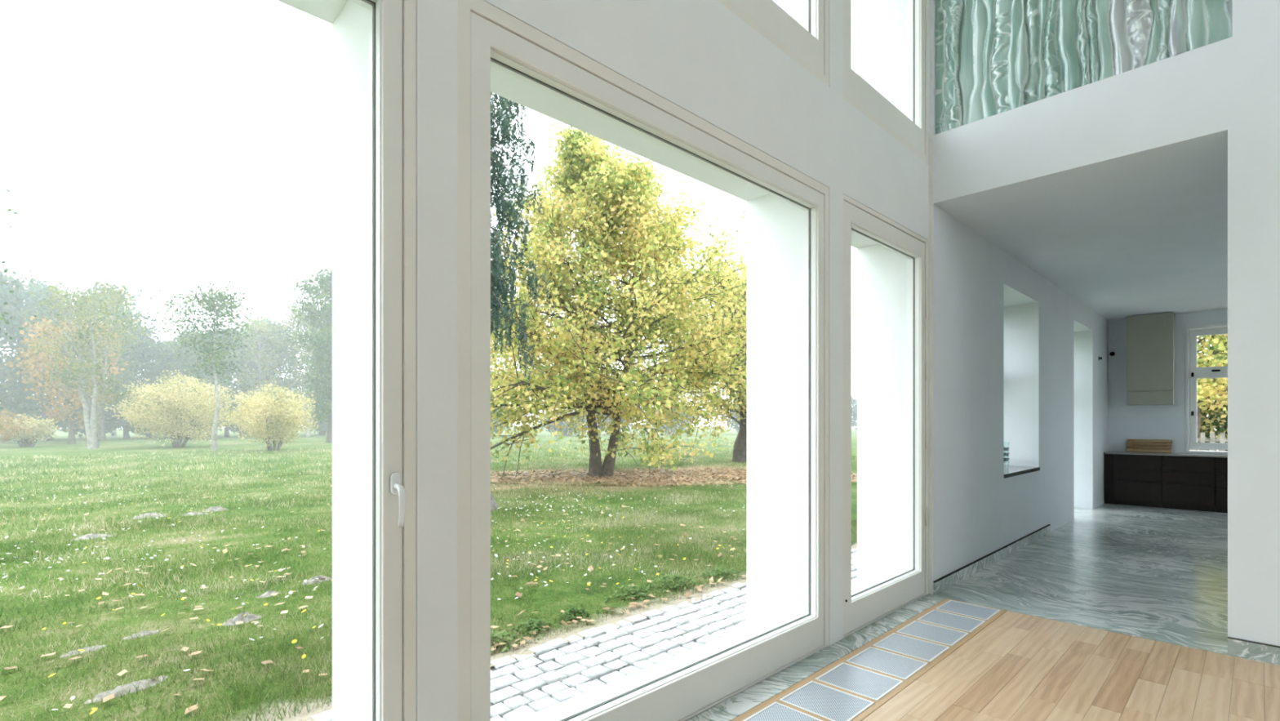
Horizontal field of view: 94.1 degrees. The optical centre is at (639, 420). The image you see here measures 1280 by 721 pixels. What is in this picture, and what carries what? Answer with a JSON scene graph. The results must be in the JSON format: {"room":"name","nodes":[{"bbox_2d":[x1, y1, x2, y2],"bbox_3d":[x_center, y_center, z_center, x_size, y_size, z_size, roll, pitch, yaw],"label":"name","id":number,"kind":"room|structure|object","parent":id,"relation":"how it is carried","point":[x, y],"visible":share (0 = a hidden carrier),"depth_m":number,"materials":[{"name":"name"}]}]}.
{"room":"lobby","nodes":[
{"label":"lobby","id":0,"kind":"room"},
{"bbox_2d":[277,0,1108,720],"bbox_3d":[2.202,-1.650,5.052,16.780,6.300,0.586,0,0,-44],"label":"wall","id":1,"kind":"structure","parent":0,"point":[700,56],"depth_m":3.77,"materials":[{"name":"paint"}]},
{"bbox_2d":[349,0,416,720],"bbox_3d":[-1.612,-0.015,1.055,2.460,2.870,0.164,0,0,-44],"label":"window","id":2,"kind":"structure","parent":1,"relation":"in","point":[392,23],"depth_m":1.86,"materials":[{"name":"paint"}]},
{"bbox_2d":[515,626,760,720],"bbox_3d":[0.065,1.442,3.087,2.257,0.096,0.434,0,0,-44],"label":"window sill","id":3,"kind":"structure","parent":1,"relation":"attached to","point":[551,713],"depth_m":3.20,"materials":[{"name":"stone"}]},
{"bbox_2d":[457,0,828,720],"bbox_3d":[0.246,-0.015,2.884,2.476,2.870,0.106,0,0,-44],"label":"window","id":4,"kind":"structure","parent":1,"relation":"in","point":[488,36],"depth_m":2.44,"materials":[{"name":"paint"}]},
{"bbox_2d":[717,0,828,86],"bbox_3d":[0.246,-3.195,2.884,2.476,2.250,0.106,0,0,-44],"label":"window","id":5,"kind":"structure","parent":1,"relation":"in","point":[808,46],"depth_m":3.44,"materials":[{"name":"paint"}]},
{"bbox_2d":[685,593,932,720],"bbox_3d":[-0.551,1.450,2.036,8.030,0.100,0.058,0,0,-44],"label":"strip","id":6,"kind":"object","parent":1,"relation":"attached to","point":[717,706],"visible":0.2,"depth_m":3.40,"materials":[{"name":"grey metal"}]},
{"bbox_2d":[851,582,870,592],"bbox_3d":[1.598,1.442,4.562,1.201,0.096,0.434,0,0,-44],"label":"trim","id":7,"kind":"structure","parent":1,"relation":"attached to","point":[856,586],"depth_m":5.00,"materials":[{"name":"stone"}]},
{"bbox_2d":[843,194,927,637],"bbox_3d":[1.774,-0.020,4.347,1.405,2.880,0.117,0,0,-44],"label":"window","id":8,"kind":"structure","parent":1,"relation":"in","point":[862,607],"depth_m":4.48,"materials":[{"name":"paint"}]},
{"bbox_2d":[843,0,927,163],"bbox_3d":[1.771,-3.195,4.351,1.405,2.250,0.106,0,0,-44],"label":"window","id":9,"kind":"structure","parent":1,"relation":"in","point":[912,132],"depth_m":4.59,"materials":[{"name":"paint"}]},
{"bbox_2d":[933,524,1050,594],"bbox_3d":[3.744,1.348,6.118,3.820,0.104,0.016,0,0,-44],"label":"baseboard","id":10,"kind":"structure","parent":1,"relation":"attached to","point":[948,580],"depth_m":5.68,"materials":[{"name":"stone"}]},
{"bbox_2d":[1004,465,1039,478],"bbox_3d":[4.089,0.573,6.782,1.407,0.041,0.487,0,0,-44],"label":"window sill","id":11,"kind":"structure","parent":1,"relation":"attached to","point":[1011,470],"depth_m":6.71,"materials":[{"name":"stone"}]},
{"bbox_2d":[696,502,1279,720],"bbox_3d":[3.833,1.450,3.286,16.080,0.100,4.220,0,0,-44],"label":"floor","id":12,"kind":"structure","parent":0,"point":[1153,573],"depth_m":5.07,"materials":[{"name":"grey stone"}]},
{"bbox_2d":[1104,453,1112,503],"bbox_3d":[8.042,0.981,10.178,0.445,0.838,0.113,0,0,-44],"label":"base cabinet","id":13,"kind":"object","parent":12,"relation":"on","point":[1108,457],"visible":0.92,"depth_m":10.03,"materials":[{"name":"brown wood"}]},
{"bbox_2d":[1112,453,1161,507],"bbox_3d":[8.297,0.981,9.913,0.445,0.838,0.617,0,0,-44],"label":"base cabinet","id":14,"kind":"object","parent":12,"relation":"on","point":[1136,478],"visible":0.98,"depth_m":9.75,"materials":[{"name":"brown wood"}]},
{"bbox_2d":[1161,455,1215,511],"bbox_3d":[8.727,0.981,9.466,0.445,0.838,0.617,0,0,-44],"label":"base cabinet","id":15,"kind":"object","parent":12,"relation":"on","point":[1188,482],"visible":1,"depth_m":9.31,"materials":[{"name":"brown wood"}]},
{"bbox_2d":[1215,457,1227,512],"bbox_3d":[9.157,0.981,9.020,0.445,0.838,0.617,0,0,-44],"label":"base cabinet","id":16,"kind":"object","parent":12,"relation":"on","point":[1221,463],"visible":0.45,"depth_m":9.04,"materials":[{"name":"brown wood"}]},
{"bbox_3d":[9.587,0.981,8.573,0.445,0.838,0.617,0,0,-44],"label":"base cabinet","id":17,"kind":"object","parent":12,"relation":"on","visible":0},
{"bbox_2d":[1103,451,1227,457],"bbox_3d":[8.902,0.546,9.273,0.468,0.028,2.618,0,0,-44],"label":"countertop","id":18,"kind":"structure","parent":17,"relation":"on","point":[1104,452],"depth_m":9.54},
{"bbox_2d":[1126,439,1172,453],"bbox_3d":[8.492,0.427,9.935,0.142,0.221,0.570,0,0,-44],"label":"board","id":19,"kind":"object","parent":18,"relation":"on","point":[1135,445],"visible":0.98,"depth_m":9.92,"materials":[{"name":"brown wood"}]},
{"bbox_2d":[731,598,1279,720],"bbox_3d":[1.582,1.450,-0.205,7.995,0.101,5.910,0,0,-44],"label":"floor","id":20,"kind":"structure","parent":0,"point":[1015,666],"depth_m":3.21,"materials":[{"name":"beige wood"}]},
{"bbox_2d":[742,702,822,720],"bbox_3d":[0.680,1.402,2.730,0.317,0.006,0.346,0,0,-44],"label":"floor grate","id":21,"kind":"object","parent":20,"relation":"on","point":[776,711],"visible":1,"depth_m":2.83,"materials":[{"name":"metal"}]},
{"bbox_2d":[778,680,874,720],"bbox_3d":[0.930,1.402,2.971,0.317,0.006,0.346,0,0,-44],"label":"floor grate","id":22,"kind":"object","parent":20,"relation":"on","point":[831,704],"visible":1,"depth_m":2.96,"materials":[{"name":"metal"}]},
{"bbox_2d":[814,662,903,701],"bbox_3d":[1.180,1.402,3.211,0.317,0.006,0.346,0,0,-44],"label":"floor grate","id":23,"kind":"object","parent":20,"relation":"on","point":[857,680],"visible":1,"depth_m":3.20,"materials":[{"name":"metal"}]},
{"bbox_2d":[845,646,928,679],"bbox_3d":[1.430,1.402,3.452,0.317,0.006,0.346,0,0,-44],"label":"floor grate","id":24,"kind":"object","parent":20,"relation":"on","point":[891,664],"visible":1,"depth_m":3.45,"materials":[{"name":"metal"}]},
{"bbox_2d":[872,632,950,662],"bbox_3d":[1.680,1.402,3.692,0.317,0.006,0.346,0,0,-44],"label":"floor grate","id":25,"kind":"object","parent":20,"relation":"on","point":[926,651],"visible":1,"depth_m":3.69,"materials":[{"name":"metal"}]},
{"bbox_2d":[896,620,968,646],"bbox_3d":[1.930,1.402,3.933,0.317,0.006,0.346,0,0,-44],"label":"floor grate","id":26,"kind":"object","parent":20,"relation":"on","point":[940,634],"visible":1,"depth_m":3.93,"materials":[{"name":"metal"}]},
{"bbox_2d":[916,609,986,632],"bbox_3d":[2.180,1.402,4.174,0.317,0.006,0.346,0,0,-44],"label":"floor grate","id":27,"kind":"object","parent":20,"relation":"on","point":[966,624],"visible":1,"depth_m":4.17,"materials":[{"name":"metal"}]},
{"bbox_2d":[935,600,1000,620],"bbox_3d":[2.430,1.402,4.414,0.317,0.006,0.346,0,0,-44],"label":"floor grate","id":28,"kind":"object","parent":20,"relation":"on","point":[951,606],"visible":1,"depth_m":4.41,"materials":[{"name":"metal"}]},
{"bbox_2d":[1074,507,1091,518],"bbox_3d":[6.491,1.450,9.104,1.380,0.100,0.478,0,0,-44],"label":"floor","id":29,"kind":"structure","parent":0,"point":[1078,512],"depth_m":9.17,"materials":[{"name":"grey stone"}]},
{"bbox_2d":[944,143,1227,319],"bbox_3d":[6.816,-1.875,6.157,7.800,0.250,4.220,0,0,-44],"label":"ceiling","id":30,"kind":"structure","parent":0,"point":[1151,237],"depth_m":5.54,"materials":[{"name":"paint"}]},
{"bbox_2d":[928,0,1279,646],"bbox_3d":[4.336,-1.650,2.928,0.250,6.300,6.606,0,0,-44],"label":"wall","id":31,"kind":"structure","parent":0,"point":[1227,91],"depth_m":3.61,"materials":[{"name":"paint"}]},
{"bbox_2d":[928,134,933,594],"bbox_3d":[2.348,-0.450,4.807,0.010,3.700,0.028,0,0,-44],"label":"trim","id":32,"kind":"structure","parent":31,"relation":"attached to","point":[931,137],"depth_m":4.80,"materials":[{"name":"beige paint"}]},
{"bbox_2d":[935,0,1232,133],"bbox_3d":[2.979,-3.200,4.205,0.115,1.796,1.704,0,0,-44],"label":"glass panel","id":33,"kind":"object","parent":31,"relation":"attached to","point":[993,57],"visible":0.97,"depth_m":4.29,"materials":[{"name":"green glass"}]},
{"bbox_2d":[1227,636,1279,664],"bbox_3d":[5.030,1.349,2.016,0.014,0.101,4.330,0,0,-44],"label":"baseboard","id":34,"kind":"structure","parent":31,"relation":"attached to","point":[1236,646],"depth_m":3.49,"materials":[{"name":"stone"}]},
{"bbox_2d":[1108,308,1227,454],"bbox_3d":[9.770,-0.250,8.999,0.400,3.500,4.220,0,0,-44],"label":"wall","id":35,"kind":"structure","parent":0,"point":[1162,422],"depth_m":9.98,"materials":[{"name":"paint"}]},
{"bbox_2d":[1126,311,1174,404],"bbox_3d":[8.447,-0.999,9.854,0.318,1.478,0.582,0,0,-44],"label":"upper cabinet","id":36,"kind":"object","parent":35,"relation":"attached to","point":[1150,338],"visible":1,"depth_m":9.72,"materials":[{"name":"paint"}]},
{"bbox_2d":[1186,323,1227,453],"bbox_3d":[9.309,-0.502,9.235,0.098,2.035,1.238,0,0,-44],"label":"trim","id":37,"kind":"structure","parent":35,"relation":"attached to","point":[1188,328],"depth_m":9.63,"materials":[{"name":"white wood"}]},
{"bbox_2d":[1189,326,1227,449],"bbox_3d":[9.370,-0.507,9.299,0.100,1.945,1.206,0,0,-44],"label":"window","id":38,"kind":"structure","parent":35,"relation":"in","point":[1195,372],"depth_m":9.64,"materials":[{"name":"white paint"}]},
{"label":"outside","id":39,"kind":"structure","parent":0,"visible":0},
{"bbox_2d":[0,426,1218,720],"bbox_3d":[-17.064,1.420,32.153,200.000,0.060,190.000,0,0,-44],"label":"lawn","id":40,"kind":"structure","parent":39,"point":[117,443],"depth_m":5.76,"materials":[{"name":"green plant"}]},
{"bbox_2d":[0,409,34,443],"bbox_3d":[-33.407,0.345,30.116,3.818,2.214,3.794,0,0,-13],"label":"shrub","id":41,"kind":"object","parent":40,"relation":"on","point":[4,430],"visible":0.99,"depth_m":30.87,"materials":[{"name":"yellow plant"}]},
{"bbox_2d":[0,188,36,408],"bbox_3d":[-19.031,-2.899,15.182,5.086,8.661,5.361,0,0,1],"label":"tree","id":42,"kind":"object","parent":40,"relation":"on","point":[6,322],"visible":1,"depth_m":17.16,"materials":[{"name":"green plant"}]},
{"bbox_2d":[0,413,57,446],"bbox_3d":[-33.302,0.541,32.343,2.791,1.809,2.572,0,0,24],"label":"shrub","id":43,"kind":"object","parent":40,"relation":"on","point":[40,429],"visible":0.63,"depth_m":32.29,"materials":[{"name":"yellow plant"}]},
{"bbox_2d":[0,267,69,423],"bbox_3d":[-41.391,-4.292,38.128,6.904,11.452,7.146,0,0,43],"label":"tree","id":44,"kind":"object","parent":40,"relation":"on","point":[18,311],"visible":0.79,"depth_m":38.08,"materials":[{"name":"green plant"}]},
{"bbox_2d":[7,399,69,435],"bbox_3d":[-45.737,-0.158,44.777,5.430,3.222,5.366,0,0,-16],"label":"shrub","id":45,"kind":"object","parent":40,"relation":"on","point":[39,411],"visible":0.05,"depth_m":44.26,"materials":[{"name":"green plant"}]},
{"bbox_2d":[1,273,77,402],"bbox_3d":[-48.134,-5.109,47.830,5.612,13.096,5.843,0,0,45],"label":"tree","id":46,"kind":"object","parent":40,"relation":"on","point":[39,285],"visible":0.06,"depth_m":47.19,"materials":[{"name":"green plant"}]},
{"bbox_2d":[0,280,108,440],"bbox_3d":[-41.278,-4.122,41.725,6.568,11.116,6.053,0,0,20],"label":"tree","id":47,"kind":"object","parent":40,"relation":"on","point":[62,424],"visible":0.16,"depth_m":41.33,"materials":[{"name":"green plant"}]},
{"bbox_2d":[4,313,137,444],"bbox_3d":[-33.687,-2.497,35.553,5.328,7.852,6.516,0,0,17],"label":"tree","id":48,"kind":"object","parent":40,"relation":"on","point":[38,369],"visible":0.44,"depth_m":34.57,"materials":[{"name":"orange plant"}]},
{"bbox_2d":[59,644,106,657],"bbox_3d":[-3.430,1.413,3.666,0.090,0.038,0.240,0,0,34],"label":"soil mound","id":49,"kind":"object","parent":40,"relation":"on","point":[87,648],"visible":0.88,"depth_m":3.66,"materials":[{"name":"grey stone"}]},
{"bbox_2d":[57,404,123,438],"bbox_3d":[-43.161,-0.055,46.596,4.990,3.012,5.049,0,0,-17],"label":"shrub","id":50,"kind":"object","parent":40,"relation":"on","point":[83,430],"visible":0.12,"depth_m":46.38,"materials":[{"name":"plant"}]},
{"bbox_2d":[71,533,114,540],"bbox_3d":[-6.566,1.379,7.143,0.434,0.070,0.176,0,0,-44],"label":"soil mound","id":51,"kind":"object","parent":40,"relation":"on","point":[91,535],"visible":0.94,"depth_m":7.11,"materials":[{"name":"grey stone"}]},
{"bbox_2d":[23,276,164,448],"bbox_3d":[-27.374,-3.017,30.061,5.242,8.950,4.761,0,0,-36],"label":"tree","id":52,"kind":"object","parent":40,"relation":"on","point":[91,412],"visible":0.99,"depth_m":29.68,"materials":[{"name":"green plant"}]},
{"bbox_2d":[42,277,160,440],"bbox_3d":[-37.363,-4.257,41.868,5.510,11.388,5.737,0,0,2],"label":"tree","id":53,"kind":"object","parent":40,"relation":"on","point":[129,313],"visible":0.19,"depth_m":41.77,"materials":[{"name":"green plant"}]},
{"bbox_2d":[100,350,144,436],"bbox_3d":[-46.932,-3.785,52.939,6.082,10.434,5.848,0,0,10],"label":"tree","id":54,"kind":"object","parent":40,"relation":"on","point":[113,431],"visible":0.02,"depth_m":53.10,"materials":[{"name":"green plant"}]},
{"bbox_2d":[82,675,168,704],"bbox_3d":[-2.702,1.408,3.145,0.381,0.039,0.160,0,0,-44],"label":"rock","id":55,"kind":"object","parent":40,"relation":"on","point":[151,682],"visible":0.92,"depth_m":3.12,"materials":[{"name":"grey stone"}]},
{"bbox_2d":[83,319,173,438],"bbox_3d":[-40.367,-3.340,47.231,6.884,9.543,6.651,0,0,-13],"label":"tree","id":56,"kind":"object","parent":40,"relation":"on","point":[140,346],"visible":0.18,"depth_m":46.45,"materials":[{"name":"green plant"}]},
{"bbox_2d":[123,629,159,639],"bbox_3d":[-3.306,1.416,3.949,0.089,0.034,0.204,0,0,29],"label":"soil mound","id":57,"kind":"object","parent":40,"relation":"on","point":[147,632],"visible":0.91,"depth_m":3.94,"materials":[{"name":"grey stone"}]},
{"bbox_2d":[115,412,170,437],"bbox_3d":[-41.056,-0.131,49.999,6.020,3.168,5.829,0,0,-7],"label":"shrub","id":58,"kind":"object","parent":40,"relation":"on","point":[143,433],"visible":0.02,"depth_m":49.60,"materials":[{"name":"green plant"}]},
{"bbox_2d":[128,512,167,519],"bbox_3d":[-7.087,1.363,8.590,0.461,0.076,0.225,0,0,-44],"label":"soil mound","id":59,"kind":"object","parent":40,"relation":"on","point":[154,514],"visible":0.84,"depth_m":8.55,"materials":[{"name":"white stone"}]},
{"bbox_2d":[109,336,211,438],"bbox_3d":[-37.537,-2.598,47.587,6.517,8.059,7.072,0,0,-29],"label":"tree","id":60,"kind":"object","parent":40,"relation":"on","point":[155,356],"visible":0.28,"depth_m":46.26,"materials":[{"name":"green plant"}]},
{"bbox_2d":[102,367,238,447],"bbox_3d":[-24.686,-0.674,31.688,5.633,4.243,5.637,0,0,-29],"label":"bush","id":61,"kind":"object","parent":40,"relation":"on","point":[183,411],"visible":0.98,"depth_m":30.97,"materials":[{"name":"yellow plant"}]},
{"bbox_2d":[182,511,207,515],"bbox_3d":[-6.654,1.381,8.873,0.383,0.059,0.174,0,0,-44],"label":"soil mound","id":62,"kind":"object","parent":40,"relation":"on","point":[194,512],"visible":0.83,"depth_m":8.85,"materials":[{"name":"white stone"}]},
{"bbox_2d":[173,326,219,433],"bbox_3d":[-42.271,-3.707,56.066,6.380,10.283,6.922,0,0,-22],"label":"tree","id":63,"kind":"object","parent":40,"relation":"on","point":[180,326],"visible":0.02,"depth_m":55.62,"materials":[{"name":"green plant"}]},
{"bbox_2d":[149,327,250,438],"bbox_3d":[-34.829,-2.980,46.951,5.890,8.826,6.132,0,0,12],"label":"tree","id":64,"kind":"object","parent":40,"relation":"on","point":[184,366],"visible":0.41,"depth_m":46.33,"materials":[{"name":"green plant"}]},
{"bbox_2d":[146,276,263,449],"bbox_3d":[-20.601,-2.738,28.381,4.305,8.321,3.960,0,0,-44],"label":"slim tree","id":65,"kind":"object","parent":40,"relation":"on","point":[211,302],"visible":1,"depth_m":28.37,"materials":[{"name":"green plant"}]},
{"bbox_2d":[201,506,228,511],"bbox_3d":[-6.631,1.376,9.296,0.394,0.084,0.177,0,0,-44],"label":"soil mound","id":66,"kind":"object","parent":40,"relation":"on","point":[217,508],"visible":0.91,"depth_m":9.27,"materials":[{"name":"white stone"}]},
{"bbox_2d":[187,326,266,436],"bbox_3d":[-35.642,-3.476,51.843,7.134,9.816,6.892,0,0,-23],"label":"tree","id":67,"kind":"object","parent":40,"relation":"on","point":[226,433],"visible":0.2,"depth_m":51.14,"materials":[{"name":"green plant"}]},
{"bbox_2d":[221,402,248,435],"bbox_3d":[-36.030,-0.222,54.111,5.398,3.353,5.335,0,0,-25],"label":"shrub","id":68,"kind":"object","parent":40,"relation":"on","point":[237,428],"visible":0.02,"depth_m":53.56,"materials":[{"name":"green plant"}]},
{"bbox_2d":[222,611,262,626],"bbox_3d":[-2.819,1.395,4.222,0.163,0.079,0.220,0,0,8],"label":"soil mound","id":69,"kind":"object","parent":40,"relation":"on","point":[242,616],"visible":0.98,"depth_m":4.20,"materials":[{"name":"grey stone"}]},
{"bbox_2d":[221,316,297,436],"bbox_3d":[-31.857,-3.531,50.166,6.078,9.925,5.844,0,0,35],"label":"tree","id":70,"kind":"object","parent":40,"relation":"on","point":[258,329],"visible":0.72,"depth_m":49.52,"materials":[{"name":"green plant"}]},
{"bbox_2d":[230,313,288,433],"bbox_3d":[-37.945,-4.683,59.701,6.009,12.242,5.772,0,0,25],"label":"tree","id":71,"kind":"object","parent":40,"relation":"on","point":[260,316],"visible":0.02,"depth_m":59.32,"materials":[{"name":"green plant"}]},
{"bbox_2d":[257,590,280,598],"bbox_3d":[-3.029,1.408,4.860,0.182,0.055,0.106,0,0,-44],"label":"soil mound","id":72,"kind":"object","parent":40,"relation":"on","point":[268,593],"visible":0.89,"depth_m":4.83,"materials":[{"name":"white stone"}]},
{"bbox_2d":[223,379,319,451],"bbox_3d":[-17.088,-0.216,27.750,3.883,3.323,3.887,0,0,-24],"label":"bush","id":73,"kind":"object","parent":40,"relation":"on","point":[256,420],"visible":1,"depth_m":27.21,"materials":[{"name":"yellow plant"}]},
{"bbox_2d":[239,320,309,427],"bbox_3d":[-32.599,-3.884,53.396,6.462,10.634,6.243,0,0,-26],"label":"tree","id":74,"kind":"object","parent":40,"relation":"on","point":[284,347],"visible":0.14,"depth_m":52.50,"materials":[{"name":"green plant"}]},
{"bbox_2d":[272,300,332,436],"bbox_3d":[-28.559,-4.419,51.186,6.012,11.706,5.780,0,0,6],"label":"tree","id":75,"kind":"object","parent":40,"relation":"on","point":[291,318],"visible":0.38,"depth_m":50.81,"materials":[{"name":"green plant"}]},
{"bbox_2d":[282,265,332,442],"bbox_3d":[-19.869,-4.317,38.107,5.627,11.516,6.446,0,0,-12],"label":"tree","id":76,"kind":"object","parent":40,"relation":"on","point":[325,282],"visible":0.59,"depth_m":37.75,"materials":[{"name":"green plant"}]},
{"bbox_2d":[297,311,332,433],"bbox_3d":[-29.079,-4.538,55.701,5.717,11.950,6.203,0,0,-41],"label":"tree","id":77,"kind":"object","parent":40,"relation":"on","point":[323,424],"visible":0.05,"depth_m":54.54,"materials":[{"name":"green plant"}]},
{"bbox_2d":[302,404,327,435],"bbox_3d":[-32.228,-0.457,60.035,6.095,3.833,6.024,0,0,0],"label":"shrub","id":78,"kind":"object","parent":40,"relation":"on","point":[322,431],"visible":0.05,"depth_m":59.61,"materials":[{"name":"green plant"}]},
{"bbox_2d":[301,574,331,585],"bbox_3d":[-2.857,1.402,5.273,0.273,0.065,0.143,0,0,-44],"label":"soil mound","id":79,"kind":"object","parent":40,"relation":"on","point":[315,580],"visible":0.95,"depth_m":5.24,"materials":[{"name":"grey stone"}]},
{"bbox_2d":[0,462,746,714],"bbox_3d":[-2.651,1.375,10.717,17.009,0.105,12.857,0,0,-44],"label":"fallen leaves","id":80,"kind":"object","parent":40,"relation":"on","point":[633,604],"visible":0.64,"depth_m":4.68,"materials":[{"name":"beige plant"}]},
{"bbox_2d":[0,460,746,710],"bbox_3d":[-3.224,1.369,11.328,16.963,0.111,13.224,0,0,-44],"label":"daisies","id":81,"kind":"object","parent":40,"relation":"on","point":[107,557],"visible":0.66,"depth_m":6.21,"materials":[{"name":"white plant"}]},
{"bbox_2d":[8,468,741,714],"bbox_3d":[-2.126,1.369,10.139,16.739,0.097,10.351,0,0,-44],"label":"dandelions","id":82,"kind":"object","parent":40,"relation":"on","point":[588,584],"visible":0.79,"depth_m":4.98,"materials":[{"name":"yellow plant"}]},
{"bbox_2d":[490,399,520,433],"bbox_3d":[-13.192,-0.305,51.206,6.099,3.523,6.298,0,0,-44],"label":"shrub","id":83,"kind":"object","parent":40,"relation":"on","point":[503,406],"visible":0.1,"depth_m":50.59,"materials":[{"name":"green plant"}]},
{"bbox_2d":[490,630,522,653],"bbox_3d":[-0.924,1.383,3.767,0.453,0.097,0.367,0,0,-44],"label":"clump","id":84,"kind":"object","parent":40,"relation":"on","point":[508,637],"visible":0.59,"depth_m":3.75,"materials":[{"name":"green plant"}]},
{"bbox_2d":[490,92,551,511],"bbox_3d":[-2.673,-6.008,9.377,2.176,15.084,2.169,0,0,10],"label":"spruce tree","id":85,"kind":"object","parent":40,"relation":"on","point":[502,206],"visible":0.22,"depth_m":9.29,"materials":[{"name":"green plant"}]},
{"bbox_2d":[511,617,561,641],"bbox_3d":[-0.743,1.390,4.012,0.293,0.083,0.419,0,0,20],"label":"clump","id":86,"kind":"object","parent":40,"relation":"on","point":[531,623],"visible":0.93,"depth_m":4.01,"materials":[{"name":"green plant"}]},
{"bbox_2d":[535,408,597,435],"bbox_3d":[-6.934,0.134,55.840,6.809,2.625,6.593,0,0,4],"label":"shrub","id":87,"kind":"object","parent":40,"relation":"on","point":[563,423],"visible":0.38,"depth_m":54.73,"materials":[{"name":"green plant"}]},
{"bbox_2d":[556,606,599,627],"bbox_3d":[-0.476,1.380,4.259,0.402,0.104,0.234,0,0,-44],"label":"clump","id":88,"kind":"object","parent":40,"relation":"on","point":[580,612],"visible":0.89,"depth_m":4.25,"materials":[{"name":"green plant"}]},
{"bbox_2d":[581,401,640,434],"bbox_3d":[-2.911,-0.523,59.204,6.606,3.967,6.529,0,0,1],"label":"shrub","id":89,"kind":"object","parent":40,"relation":"on","point":[605,415],"visible":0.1,"depth_m":58.05,"materials":[{"name":"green plant"}]},
{"bbox_2d":[490,121,746,484],"bbox_3d":[-1.207,-2.340,15.089,10.414,10.552,10.420,0,0,-25],"label":"autumn tree","id":90,"kind":"object","parent":40,"relation":"on","point":[617,194],"visible":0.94,"depth_m":13.80,"materials":[{"name":"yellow plant"}]},
{"bbox_2d":[600,583,660,606],"bbox_3d":[-0.072,1.383,4.796,0.482,0.099,0.506,0,0,-13],"label":"clump","id":91,"kind":"object","parent":40,"relation":"on","point":[626,592],"visible":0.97,"depth_m":4.79,"materials":[{"name":"green plant"}]},
{"bbox_2d":[640,402,698,435],"bbox_3d":[3.115,-0.318,58.893,6.491,3.549,6.285,0,0,-28],"label":"shrub","id":92,"kind":"object","parent":40,"relation":"on","point":[673,420],"visible":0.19,"depth_m":57.88,"materials":[{"name":"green plant"}]},
{"bbox_2d":[644,573,702,599],"bbox_3d":[0.294,1.371,5.094,0.456,0.122,0.806,0,0,14],"label":"clump","id":93,"kind":"object","parent":40,"relation":"on","point":[673,578],"visible":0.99,"depth_m":5.02,"materials":[{"name":"green plant"}]},
{"bbox_2d":[490,466,857,486],"bbox_3d":[0.292,1.393,14.980,11.709,0.177,4.549,0,0,0],"label":"leaf litter","id":94,"kind":"object","parent":40,"relation":"on","point":[513,476],"visible":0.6,"depth_m":14.67,"materials":[{"name":"brown plant"}]},
{"bbox_2d":[692,566,746,582],"bbox_3d":[0.754,1.388,5.462,0.588,0.089,0.430,0,0,-44],"label":"clump","id":95,"kind":"object","parent":40,"relation":"on","point":[714,570],"visible":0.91,"depth_m":5.42,"materials":[{"name":"green plant"}]},
{"bbox_2d":[720,403,740,432],"bbox_3d":[10.632,-0.284,60.810,4.891,3.479,4.949,0,0,-1],"label":"shrub","id":96,"kind":"object","parent":40,"relation":"on","point":[733,425],"visible":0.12,"depth_m":59.92,"materials":[{"name":"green plant"}]},
{"bbox_2d":[659,243,857,462],"bbox_3d":[3.921,-2.526,20.917,7.121,7.964,5.984,0,0,-13],"label":"tree","id":97,"kind":"object","parent":40,"relation":"on","point":[740,448],"visible":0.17,"depth_m":20.10,"materials":[{"name":"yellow plant"}]},
{"bbox_2d":[851,394,857,430],"bbox_3d":[22.797,-0.827,67.688,6.489,4.587,6.566,0,0,35],"label":"shrub","id":98,"kind":"object","parent":40,"relation":"on","point":[854,408],"visible":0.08,"depth_m":66.42,"materials":[{"name":"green plant"}]},
{"bbox_2d":[1189,333,1227,450],"bbox_3d":[13.898,-3.337,14.958,6.544,9.548,6.786,0,0,-44],"label":"tree","id":99,"kind":"object","parent":40,"relation":"on","point":[1205,388],"visible":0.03,"depth_m":14.25,"materials":[{"name":"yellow plant"}]},
{"bbox_2d":[1191,432,1227,451],"bbox_3d":[12.787,0.845,13.416,0.057,1.150,2.600,0,0,-44],"label":"picket fence","id":100,"kind":"object","parent":40,"relation":"on","point":[1222,438],"visible":0.06,"depth_m":13.34,"materials":[{"name":"white wood"}]},
{"bbox_2d":[1196,336,1227,451],"bbox_3d":[16.511,-0.489,16.740,5.618,3.870,5.688,0,0,18],"label":"bush","id":101,"kind":"object","parent":40,"relation":"on","point":[1222,429],"visible":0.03,"depth_m":15.88,"materials":[{"name":"green plant"}]},
{"bbox_2d":[1197,392,1227,450],"bbox_3d":[14.073,-0.017,17.100,4.403,2.940,4.530,0,0,-21],"label":"bush","id":102,"kind":"object","parent":40,"relation":"on","point":[1207,420],"visible":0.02,"depth_m":15.47,"materials":[{"name":"green plant"}]},
{"bbox_2d":[1200,337,1226,359],"bbox_3d":[19.957,-3.757,18.165,6.731,10.401,6.458,0,0,8],"label":"tree","id":103,"kind":"object","parent":40,"relation":"on","point":[1212,337],"visible":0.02,"depth_m":19.54,"materials":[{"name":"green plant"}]},
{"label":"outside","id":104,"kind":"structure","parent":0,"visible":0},
{"bbox_2d":[308,547,857,720],"bbox_3d":[1.674,1.463,5.543,17.100,0.115,0.854,0,0,-44],"label":"cobblestone path","id":105,"kind":"structure","parent":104,"point":[522,686],"depth_m":3.64,"materials":[{"name":"stone"}]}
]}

